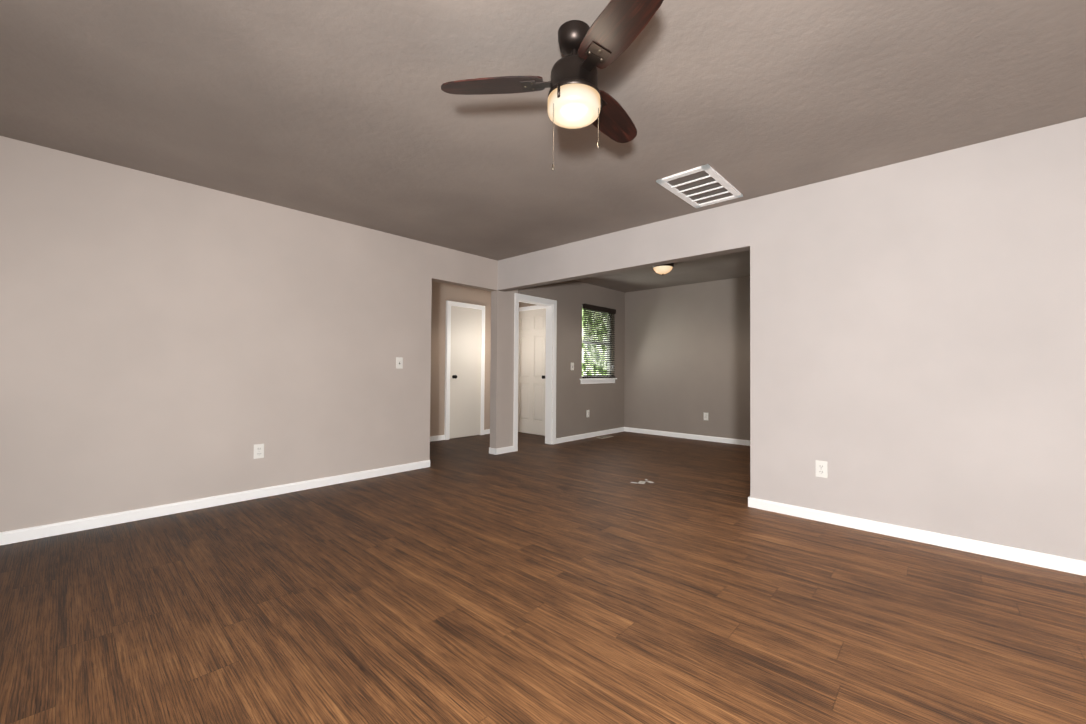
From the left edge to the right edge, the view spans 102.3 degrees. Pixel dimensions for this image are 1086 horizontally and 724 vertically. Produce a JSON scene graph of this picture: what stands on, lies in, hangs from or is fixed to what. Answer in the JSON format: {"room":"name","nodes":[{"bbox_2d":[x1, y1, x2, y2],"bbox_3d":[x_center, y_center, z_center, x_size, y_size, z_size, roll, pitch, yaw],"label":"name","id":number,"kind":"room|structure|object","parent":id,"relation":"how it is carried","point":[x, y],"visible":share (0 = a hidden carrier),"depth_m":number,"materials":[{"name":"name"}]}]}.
{"room":"empty living room","nodes":[
{"label":"empty living room","id":0,"kind":"room"},
{"bbox_2d":[0,136,624,531],"bbox_3d":[-1.480,-0.083,4.613,0.120,2.440,8.740,-1,-1,42],"label":"wall","id":1,"kind":"structure","parent":0,"point":[164,340],"depth_m":3.35,"materials":[{"name":"beige paint"}]},
{"bbox_2d":[254,444,263,458],"bbox_3d":[-2.327,0.731,3.583,0.012,0.116,0.072,-1,-1,42],"label":"outlet","id":2,"kind":"object","parent":1,"relation":"attached to","point":[258,450],"visible":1,"depth_m":3.58,"materials":[{"name":"white plastic"}]},
{"bbox_2d":[0,427,624,545],"bbox_3d":[-1.483,1.100,4.587,0.134,0.075,8.500,-1,-1,42],"label":"baseboard","id":3,"kind":"structure","parent":1,"relation":"attached to","point":[32,533],"depth_m":3.33,"materials":[{"name":"white wood"}]},
{"bbox_2d":[396,357,402,368],"bbox_3d":[-1.477,0.010,4.512,0.019,0.116,0.072,-1,-1,42],"label":"light switch","id":4,"kind":"object","parent":1,"relation":"attached to","point":[399,362],"visible":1,"depth_m":4.51,"materials":[{"name":"white plastic"}]},
{"bbox_2d":[513,293,556,451],"bbox_3d":[-0.095,0.138,6.017,0.018,2.070,0.830,-1,-1,42],"label":"door frame","id":5,"kind":"structure","parent":1,"relation":"attached to","point":[517,296],"depth_m":5.78,"materials":[{"name":"white wood"}]},
{"bbox_2d":[580,378,616,383],"bbox_3d":[0.916,0.307,7.101,0.045,0.085,0.980,-1,-1,42],"label":"window sill","id":6,"kind":"structure","parent":1,"relation":"attached to","point":[596,380],"depth_m":7.06,"materials":[{"name":"white wood"}]},
{"bbox_2d":[582,304,615,377],"bbox_3d":[0.922,-0.319,7.111,0.050,1.159,0.872,-1,-1,42],"label":"window blinds","id":7,"kind":"object","parent":1,"relation":"attached to","point":[595,357],"visible":1,"depth_m":7.09,"materials":[{"name":"plastic"}]},
{"bbox_2d":[430,281,490,438],"bbox_3d":[-1.648,-0.049,6.544,0.120,2.440,3.320,-1,-1,42],"label":"wall","id":8,"kind":"structure","parent":0,"point":[442,293],"depth_m":6.60,"materials":[{"name":"paint"}]},
{"bbox_2d":[430,435,444,441],"bbox_3d":[-2.106,1.119,5.933,0.014,0.075,1.845,-1,-1,42],"label":"baseboard","id":9,"kind":"structure","parent":8,"relation":"attached to","point":[442,437],"depth_m":6.51,"materials":[{"name":"white wood"}]},
{"bbox_2d":[444,300,484,439],"bbox_3d":[-1.198,0.128,6.873,0.097,2.105,0.740,-1,-1,42],"label":"door","id":10,"kind":"structure","parent":8,"relation":"in","point":[464,367],"depth_m":6.86,"materials":[{"name":"beige wood"}]},
{"bbox_2d":[519,302,543,435],"bbox_3d":[-0.041,-0.025,7.240,1.309,2.440,0.120,-1,-1,42],"label":"wall","id":11,"kind":"structure","parent":0,"point":[521,304],"depth_m":7.42,"materials":[{"name":"paint"}]},
{"bbox_2d":[518,305,545,435],"bbox_3d":[-0.199,0.131,7.228,0.880,2.125,0.102,-1,-1,42],"label":"door","id":12,"kind":"structure","parent":11,"relation":"in","point":[531,368],"depth_m":7.23,"materials":[{"name":"beige wood"}]},
{"bbox_2d":[0,431,1085,723],"bbox_3d":[0.200,1.172,3.042,7.920,0.100,8.740,-1,-1,42],"label":"floor","id":13,"kind":"structure","parent":0,"point":[534,579],"depth_m":1.94,"materials":[{"name":"wood"}]},
{"bbox_2d":[596,435,613,438],"bbox_3d":[0.989,1.195,6.969,0.120,0.006,0.320,-1,-1,42],"label":"floor vent","id":14,"kind":"object","parent":13,"relation":"in","point":[607,436],"visible":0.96,"depth_m":6.92,"materials":[{"name":"beige metal"}]},
{"bbox_2d":[631,479,653,483],"bbox_3d":[0.962,1.147,4.182,0.176,0.002,0.232,-1,-1,42],"label":"paper scraps","id":15,"kind":"object","parent":13,"relation":"on","point":[641,482],"visible":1,"depth_m":4.16,"materials":[{"name":"white paper"}]},
{"bbox_2d":[0,0,1085,292],"bbox_3d":[0.218,-1.368,3.088,7.920,0.100,8.740,-1,-1,42],"label":"ceiling","id":16,"kind":"structure","parent":0,"point":[346,110],"depth_m":2.23,"materials":[{"name":"beige paint"}]},
{"bbox_2d":[441,0,663,170],"bbox_3d":[0.214,-1.042,1.831,0.968,0.596,0.907,-1,-1,42],"label":"ceiling fan","id":17,"kind":"object","parent":16,"relation":"hanging from","point":[577,98],"visible":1,"depth_m":1.72,"materials":[{"name":"brown wood"}]},
{"bbox_2d":[652,263,673,274],"bbox_3d":[1.550,-1.191,5.655,0.280,0.142,0.280,-1,-1,42],"label":"ceiling light","id":18,"kind":"object","parent":16,"relation":"attached to","point":[663,269],"visible":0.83,"depth_m":5.58,"materials":[{"name":"white glass"}]},
{"bbox_2d":[656,164,742,207],"bbox_3d":[1.187,-1.297,3.282,0.376,0.032,0.685,-1,-1,42],"label":"ceiling vent","id":19,"kind":"object","parent":16,"relation":"in","point":[703,185],"visible":0.98,"depth_m":3.24,"materials":[{"name":"white metal"}]},
{"bbox_2d":[624,276,749,439],"bbox_3d":[2.588,-0.015,6.730,3.256,2.440,0.120,-1,-1,42],"label":"wall","id":20,"kind":"structure","parent":0,"point":[687,358],"depth_m":6.89,"materials":[{"name":"beige paint"}]},
{"bbox_2d":[624,427,749,445],"bbox_3d":[2.539,1.166,6.655,3.002,0.075,0.014,-1,-1,42],"label":"baseboard","id":21,"kind":"structure","parent":20,"relation":"attached to","point":[697,437],"depth_m":6.85,"materials":[{"name":"white wood"}]},
{"bbox_2d":[497,117,1085,560],"bbox_3d":[1.742,-0.080,3.458,6.191,2.440,0.120,-1,-1,42],"label":"wall","id":22,"kind":"structure","parent":0,"point":[917,343],"depth_m":2.78,"materials":[{"name":"beige paint"}]},
{"bbox_2d":[816,460,827,477],"bbox_3d":[1.987,0.764,3.123,0.072,0.116,0.012,-1,-1,42],"label":"outlet","id":23,"kind":"object","parent":22,"relation":"attached to","point":[821,468],"visible":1,"depth_m":3.12,"materials":[{"name":"white plastic"}]},
{"bbox_2d":[748,496,1085,575],"bbox_3d":[2.795,1.093,2.463,3.069,0.075,0.148,-1,-1,42],"label":"baseboard","id":24,"kind":"structure","parent":22,"relation":"attached to","point":[1055,562],"depth_m":2.71,"materials":[{"name":"white wood"}]}
]}

